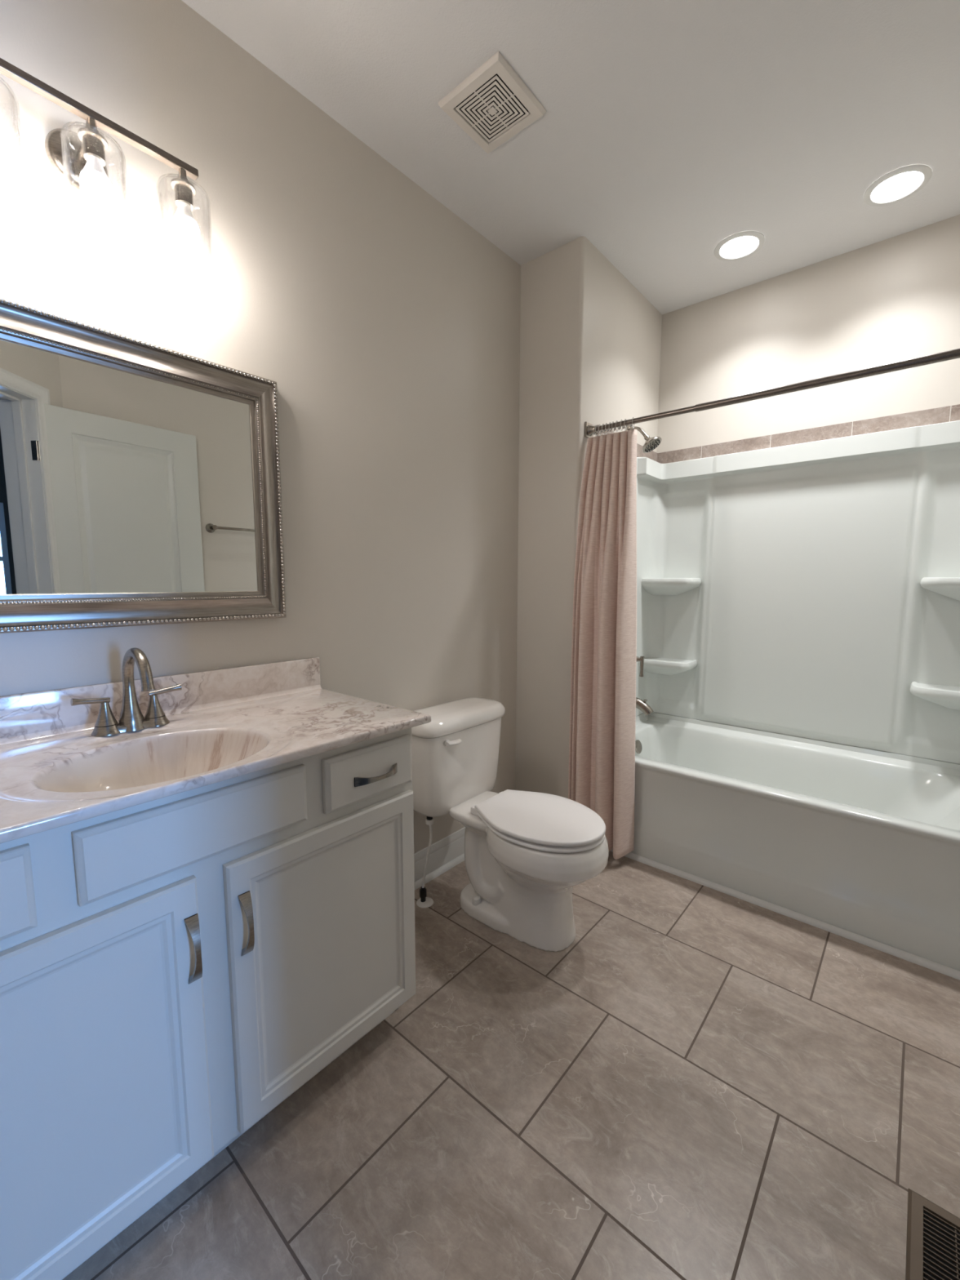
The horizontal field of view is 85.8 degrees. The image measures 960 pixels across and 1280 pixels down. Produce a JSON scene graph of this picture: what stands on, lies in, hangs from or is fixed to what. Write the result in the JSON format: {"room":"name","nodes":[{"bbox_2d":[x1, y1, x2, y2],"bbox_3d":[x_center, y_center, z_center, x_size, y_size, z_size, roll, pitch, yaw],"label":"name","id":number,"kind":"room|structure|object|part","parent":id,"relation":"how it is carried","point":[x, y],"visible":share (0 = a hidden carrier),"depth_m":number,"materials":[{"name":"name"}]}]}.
{"room":"bathroom","nodes":[
{"label":"bathroom","id":0,"kind":"room"},
{"bbox_2d":[0,0,520,853],"bbox_3d":[-0.348,-0.327,2.036,0.120,2.740,3.479,6,9,40],"label":"wall","id":1,"kind":"structure","parent":0,"point":[385,325],"depth_m":1.64,"materials":[{"name":"beige paint"}]},
{"bbox_2d":[0,57,213,253],"bbox_3d":[-0.852,-1.026,1.128,0.184,0.236,0.466,6,9,40],"label":"vanity light","id":2,"kind":"object","parent":1,"relation":"attached to","point":[78,158],"visible":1,"depth_m":1.13,"materials":[{"name":"silver metal"}]},
{"bbox_3d":[-0.940,-0.951,0.979,0.060,0.053,0.060,6,9,40],"label":"bulb","id":3,"kind":"part","parent":2,"relation":"part of","materials":[{"name":"white glass"}]},
{"bbox_3d":[-0.912,-1.092,1.173,0.024,0.116,0.116,6,9,40],"label":"wall plate","id":4,"kind":"part","parent":2,"relation":"part of","materials":[{"name":"silver metal"}]},
{"bbox_3d":[-0.867,-1.099,1.134,0.103,0.037,0.014,6,9,40],"label":"arm","id":5,"kind":"part","parent":2,"relation":"part of","materials":[{"name":"silver metal"}]},
{"bbox_2d":[77,117,108,166],"bbox_3d":[-0.825,-1.066,1.101,0.052,0.079,0.052,6,9,40],"label":"socket","id":6,"kind":"object","parent":2,"relation":"attached to","point":[95,144],"depth_m":1.09,"materials":[{"name":"silver metal"}]},
{"bbox_3d":[-0.825,-0.988,1.109,0.112,0.164,0.112,6,9,40],"label":"lamp shade","id":7,"kind":"part","parent":2,"relation":"part of","materials":[{"name":"clear glass"}]},
{"bbox_3d":[-0.825,-1.010,1.107,0.051,0.040,0.051,6,9,40],"label":"bulb","id":8,"kind":"part","parent":2,"relation":"part of","materials":[{"name":"white glass"}]},
{"bbox_3d":[-0.825,-0.965,1.112,0.060,0.053,0.060,6,9,40],"label":"bulb","id":9,"kind":"part","parent":2,"relation":"part of","materials":[{"name":"white glass"}]},
{"bbox_2d":[170,168,195,210],"bbox_3d":[-0.709,-1.081,1.234,0.052,0.079,0.052,6,9,40],"label":"socket","id":10,"kind":"object","parent":2,"relation":"attached to","point":[184,191],"depth_m":1.22,"materials":[{"name":"silver metal"}]},
{"bbox_3d":[-0.709,-1.025,1.240,0.051,0.040,0.051,6,9,40],"label":"bulb","id":11,"kind":"part","parent":2,"relation":"part of","materials":[{"name":"white glass"}]},
{"bbox_3d":[-0.709,-0.980,1.245,0.060,0.053,0.060,6,9,40],"label":"bulb","id":12,"kind":"part","parent":2,"relation":"part of","materials":[{"name":"white glass"}]},
{"bbox_2d":[0,297,286,633],"bbox_3d":[-0.913,-0.384,1.245,0.037,0.706,0.914,6,9,40],"label":"framed mirror","id":13,"kind":"object","parent":1,"relation":"attached to","point":[140,480],"visible":1,"depth_m":1.28,"materials":[{"name":"silver metal"}]},
{"bbox_2d":[0,339,257,594],"bbox_3d":[-0.915,-0.384,1.247,0.005,0.550,0.758,6,9,40],"label":"mirror glass","id":14,"kind":"object","parent":13,"relation":"on","point":[117,477],"depth_m":1.27,"materials":[{"name":"clear"}]},
{"bbox_3d":[-0.911,-0.692,1.209,0.035,0.084,0.914,6,9,40],"label":"frame","id":15,"kind":"part","parent":13,"relation":"part of","materials":[{"name":"silver metal"}]},
{"bbox_3d":[-0.913,-0.074,1.280,0.035,0.084,0.914,6,9,40],"label":"frame","id":16,"kind":"part","parent":13,"relation":"part of","materials":[{"name":"silver metal"}]},
{"bbox_3d":[-0.638,-0.418,1.557,0.027,0.706,0.086,4,8,31],"label":"frame","id":17,"kind":"part","parent":13,"relation":"part of","materials":[{"name":"silver metal"}]},
{"bbox_2d":[0,657,321,744],"bbox_3d":[-0.914,0.159,1.312,0.029,0.105,1.142,6,9,40],"label":"backsplash","id":18,"kind":"structure","parent":1,"relation":"attached to","point":[28,716],"depth_m":1.39,"materials":[{"name":"stone"}]},
{"bbox_2d":[413,826,465,889],"bbox_3d":[-0.181,0.957,2.263,0.032,0.137,1.161,6,9,40],"label":"baseboard","id":19,"kind":"structure","parent":1,"relation":"attached to","point":[447,852],"depth_m":2.27,"materials":[{"name":"white paint"}]},
{"bbox_2d":[62,850,959,1279],"bbox_3d":[0.389,1.132,1.563,1.830,0.050,3.239,6,9,40],"label":"floor","id":20,"kind":"structure","parent":0,"point":[705,1083],"depth_m":1.23,"materials":[{"name":"tile"}]},
{"bbox_2d":[0,727,415,1279],"bbox_3d":[-0.713,0.696,1.198,0.558,0.894,1.078,6,9,40],"label":"vanity cabinet","id":21,"kind":"object","parent":20,"relation":"on","point":[174,969],"visible":0.99,"depth_m":0.98,"materials":[{"name":"white paint"}]},
{"bbox_3d":[-0.786,0.396,0.707,0.019,0.135,0.268,6,9,40],"label":"drawer","id":22,"kind":"part","parent":21,"relation":"part of","materials":[{"name":"white paint"}]},
{"bbox_3d":[-0.712,0.777,0.838,0.019,0.606,0.502,6,9,40],"label":"door","id":23,"kind":"part","parent":21,"relation":"part of","materials":[{"name":"white paint"}]},
{"bbox_3d":[-0.527,0.361,1.006,0.019,0.128,0.417,6,9,40],"label":"false drawer","id":24,"kind":"part","parent":21,"relation":"part of","materials":[{"name":"white paint"}]},
{"bbox_3d":[-0.540,0.593,0.981,0.029,0.132,0.024,6,9,40],"label":"pull handle","id":25,"kind":"part","parent":21,"relation":"part of","materials":[{"name":"silver metal"}]},
{"bbox_2d":[0,657,431,843],"bbox_3d":[-0.715,0.252,1.151,0.554,0.253,1.142,6,9,40],"label":"countertop","id":26,"kind":"structure","parent":21,"relation":"on","point":[227,723],"depth_m":1.23,"materials":[{"name":"stone"}]},
{"bbox_2d":[70,647,182,737],"bbox_3d":[-0.825,0.115,1.249,0.200,0.205,0.193,1,7,4],"label":"faucet","id":27,"kind":"object","parent":26,"relation":"on","point":[131,718],"visible":1,"depth_m":1.24,"materials":[{"name":"silver metal"}]},
{"bbox_3d":[-0.898,0.165,1.204,0.045,0.074,0.086,6,9,40],"label":"handle","id":28,"kind":"part","parent":27,"relation":"part of","materials":[{"name":"silver metal"}]},
{"bbox_3d":[-0.852,0.205,1.263,0.062,0.023,0.164,6,9,40],"label":"plate","id":29,"kind":"part","parent":27,"relation":"part of","materials":[{"name":"silver metal"}]},
{"bbox_3d":[-0.803,0.108,1.210,0.181,0.183,0.053,6,9,40],"label":"spout","id":30,"kind":"part","parent":27,"relation":"part of","materials":[{"name":"silver metal"}]},
{"bbox_3d":[-0.806,0.153,1.311,0.045,0.074,0.086,6,9,40],"label":"handle","id":31,"kind":"part","parent":27,"relation":"part of","materials":[{"name":"silver metal"}]},
{"bbox_2d":[30,727,271,792],"bbox_3d":[-0.670,0.314,1.107,0.346,0.142,0.437,6,9,40],"label":"sink basin","id":32,"kind":"object","parent":26,"relation":"in","point":[136,764],"depth_m":1.19,"materials":[{"name":"stone"}]},
{"bbox_3d":[-0.474,0.586,1.057,0.029,0.132,0.024,6,9,40],"label":"pull handle","id":33,"kind":"part","parent":21,"relation":"part of","materials":[{"name":"silver metal"}]},
{"bbox_3d":[-0.349,0.732,1.257,0.019,0.603,0.500,6,9,40],"label":"door","id":34,"kind":"part","parent":21,"relation":"part of","materials":[{"name":"white paint"}]},
{"bbox_3d":[-0.274,0.332,1.300,0.019,0.131,0.266,6,9,40],"label":"drawer","id":35,"kind":"part","parent":21,"relation":"part of","materials":[{"name":"white paint"}]},
{"bbox_3d":[-0.251,0.340,1.290,0.029,0.024,0.132,6,9,40],"label":"pull handle","id":36,"kind":"part","parent":21,"relation":"part of","materials":[{"name":"silver metal"}]},
{"bbox_2d":[416,816,433,907],"bbox_3d":[-0.218,0.867,2.038,0.073,0.366,0.068,6,9,40],"label":"water supply line","id":37,"kind":"object","parent":20,"relation":"on","point":[424,901],"visible":0.99,"depth_m":2.04,"materials":[{"name":"white plastic"}]},
{"bbox_2d":[411,697,608,951],"bbox_3d":[0.107,0.676,1.964,0.791,0.765,0.488,6,9,40],"label":"toilet","id":38,"kind":"object","parent":20,"relation":"on","point":[526,852],"visible":0.99,"depth_m":1.90,"materials":[{"name":"white ceramic"}]},
{"bbox_3d":[-0.098,0.386,1.948,0.036,0.026,0.073,6,9,40],"label":"flush lever","id":39,"kind":"part","parent":38,"relation":"part of","materials":[{"name":"white plastic"}]},
{"bbox_3d":[-0.109,0.505,2.132,0.207,0.334,0.460,6,9,40],"label":"tank","id":40,"kind":"part","parent":38,"relation":"part of","materials":[{"name":"white ceramic"}]},
{"bbox_3d":[-0.107,0.305,2.108,0.225,0.062,0.488,6,9,40],"label":"tank lid","id":41,"kind":"part","parent":38,"relation":"part of","materials":[{"name":"white ceramic"}]},
{"bbox_3d":[0.169,0.863,1.931,0.625,0.400,0.365,6,9,40],"label":"bowl","id":42,"kind":"part","parent":38,"relation":"part of","materials":[{"name":"white ceramic"}]},
{"bbox_3d":[0.223,0.633,1.859,0.468,0.020,0.366,6,9,40],"label":"lid","id":43,"kind":"part","parent":38,"relation":"part of","materials":[{"name":"white plastic"}]},
{"bbox_3d":[0.225,0.658,1.860,0.456,0.014,0.360,6,9,40],"label":"seat","id":44,"kind":"part","parent":38,"relation":"part of","materials":[{"name":"white plastic"}]},
{"bbox_2d":[631,712,959,971],"bbox_3d":[1.318,0.764,2.354,1.498,0.507,0.766,6,9,40],"label":"bathtub","id":45,"kind":"object","parent":20,"relation":"on","point":[864,842],"visible":0.79,"depth_m":2.10,"materials":[{"name":"white plastic"}]},
{"bbox_3d":[0.845,0.569,2.751,0.026,0.071,0.072,6,9,40],"label":"overflow plate","id":46,"kind":"part","parent":45,"relation":"part of","materials":[{"name":"silver metal"}]},
{"bbox_2d":[609,848,959,980],"bbox_3d":[1.065,1.038,2.089,1.496,0.020,0.018,6,9,40],"label":"trim","id":47,"kind":"structure","parent":45,"relation":"attached to","point":[935,966],"depth_m":1.94,"materials":[{"name":"white paint"}]},
{"bbox_2d":[905,1188,959,1279],"bbox_3d":[0.862,1.177,0.930,0.146,0.006,0.305,6,9,40],"label":"floor vent","id":48,"kind":"object","parent":20,"relation":"in","point":[933,1232],"visible":1,"depth_m":1.00,"materials":[{"name":"brown metal"}]},
{"bbox_2d":[181,0,959,314],"bbox_3d":[0.958,-1.506,-0.140,5.100,0.100,5.000,6,9,40],"label":"ceiling","id":49,"kind":"structure","parent":0,"point":[668,131],"depth_m":1.62,"materials":[{"name":"white paint"}]},
{"bbox_2d":[438,50,546,153],"bbox_3d":[0.039,-1.647,1.601,0.238,0.016,0.238,6,9,40],"label":"ceiling vent","id":50,"kind":"object","parent":49,"relation":"in","point":[493,104],"visible":1,"depth_m":1.58,"materials":[{"name":"white plastic"}]},
{"bbox_2d":[714,231,764,261],"bbox_3d":[1.137,-1.725,2.265,0.200,0.007,0.200,6,9,40],"label":"recessed light","id":51,"kind":"object","parent":49,"relation":"in","point":[740,243],"visible":1,"depth_m":2.25,"materials":[{"name":"white paint"}]},
{"bbox_2d":[863,164,932,206],"bbox_3d":[1.549,-1.685,1.919,0.200,0.007,0.200,6,9,40],"label":"recessed light","id":52,"kind":"object","parent":49,"relation":"in","point":[897,183],"visible":1,"depth_m":1.91,"materials":[{"name":"white plastic"}]},
{"bbox_2d":[515,235,662,798],"bbox_3d":[0.595,-0.411,2.784,0.329,2.740,0.867,6,9,40],"label":"wall","id":53,"kind":"structure","parent":0,"point":[590,341],"depth_m":2.44,"materials":[{"name":"beige paint"}]},
{"bbox_2d":[597,424,657,462],"bbox_3d":[0.777,-0.997,2.667,0.008,0.064,0.708,6,9,40],"label":"trim","id":54,"kind":"structure","parent":53,"relation":"attached to","point":[651,455],"depth_m":2.77,"materials":[{"name":"stone"}]},
{"bbox_2d":[625,425,662,453],"bbox_3d":[0.823,-1.020,2.592,0.174,0.155,0.102,6,9,40],"label":"shower fixture","id":55,"kind":"object","parent":53,"relation":"attached to","point":[651,443],"visible":0.93,"depth_m":2.57,"materials":[{"name":"silver metal"}]},
{"bbox_3d":[0.799,-1.048,2.609,0.103,0.068,0.018,6,9,40],"label":"shower arm","id":56,"kind":"part","parent":55,"relation":"part of","materials":[{"name":"silver metal"}]},
{"bbox_2d":[584,348,959,437],"bbox_3d":[1.060,-0.894,1.859,1.499,0.064,0.064,6,9,40],"label":"curtain rod","id":57,"kind":"object","parent":53,"relation":"attached to","point":[589,428],"visible":0.95,"depth_m":1.80,"materials":[{"name":"silver metal"}]},
{"bbox_3d":[0.535,-0.940,2.307,0.014,0.047,0.048,6,9,40],"label":"curtain hook","id":58,"kind":"object","parent":57,"relation":"hanging from","visible":0},
{"bbox_2d":[568,429,636,858],"bbox_3d":[0.562,0.033,2.309,0.288,1.885,0.172,6,9,40],"label":"shower curtain","id":59,"kind":"object","parent":58,"relation":"hanging from","point":[602,707],"visible":0.9,"depth_m":2.29,"materials":[{"name":"fabric"}]},
{"bbox_2d":[656,214,959,453],"bbox_3d":[1.532,-0.391,2.632,1.950,2.740,0.120,6,9,40],"label":"wall","id":60,"kind":"structure","parent":0,"point":[896,298],"depth_m":2.39,"materials":[{"name":"beige paint"}]},
{"bbox_2d":[635,420,959,764],"bbox_3d":[1.327,-0.197,2.253,1.493,1.424,0.748,6,9,40],"label":"tub surround","id":61,"kind":"object","parent":60,"relation":"attached to","point":[811,589],"visible":0.86,"depth_m":2.47,"materials":[{"name":"white plastic"}]},
{"bbox_2d":[636,656,644,676],"bbox_3d":[0.810,0.104,2.729,0.118,0.169,0.160,6,9,40],"label":"shower valve","id":62,"kind":"object","parent":61,"relation":"attached to","point":[641,659],"visible":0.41,"depth_m":2.70,"materials":[{"name":"silver metal"}]},
{"bbox_3d":[0.847,0.139,2.701,0.021,0.107,0.018,6,9,40],"label":"lever","id":63,"kind":"part","parent":62,"relation":"part of","materials":[{"name":"silver metal"}]},
{"bbox_2d":[635,697,653,715],"bbox_3d":[0.833,0.348,2.736,0.181,0.096,0.060,6,9,40],"label":"tub spout","id":64,"kind":"object","parent":61,"relation":"attached to","point":[642,705],"visible":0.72,"depth_m":2.69,"materials":[{"name":"silver metal"}]},
{"bbox_2d":[638,657,697,675],"bbox_3d":[1.055,0.157,2.910,0.275,0.097,0.173,6,9,40],"label":"shelf","id":65,"kind":"object","parent":61,"relation":"attached to","point":[652,665],"depth_m":2.89,"materials":[{"name":"white plastic"}]},
{"bbox_2d":[641,577,701,595],"bbox_3d":[1.056,-0.294,2.858,0.275,0.097,0.173,6,9,40],"label":"shelf","id":66,"kind":"object","parent":61,"relation":"attached to","point":[650,586],"depth_m":2.83,"materials":[{"name":"white plastic"}]},
{"bbox_2d":[910,681,959,710],"bbox_3d":[1.965,0.248,2.133,0.294,0.097,0.173,6,9,40],"label":"shelf","id":67,"kind":"object","parent":61,"relation":"attached to","point":[938,695],"depth_m":2.16,"materials":[{"name":"white plastic"}]},
{"bbox_2d":[920,577,959,600],"bbox_3d":[1.966,-0.203,2.081,0.294,0.097,0.173,6,9,40],"label":"shelf","id":68,"kind":"object","parent":61,"relation":"attached to","point":[931,588],"depth_m":2.10,"materials":[{"name":"white plastic"}]},
{"bbox_2d":[657,404,959,463],"bbox_3d":[1.570,-0.970,2.448,1.483,0.064,0.008,6,9,40],"label":"trim","id":69,"kind":"structure","parent":60,"relation":"attached to","point":[950,413],"depth_m":2.42,"materials":[{"name":"tile"}]}
]}

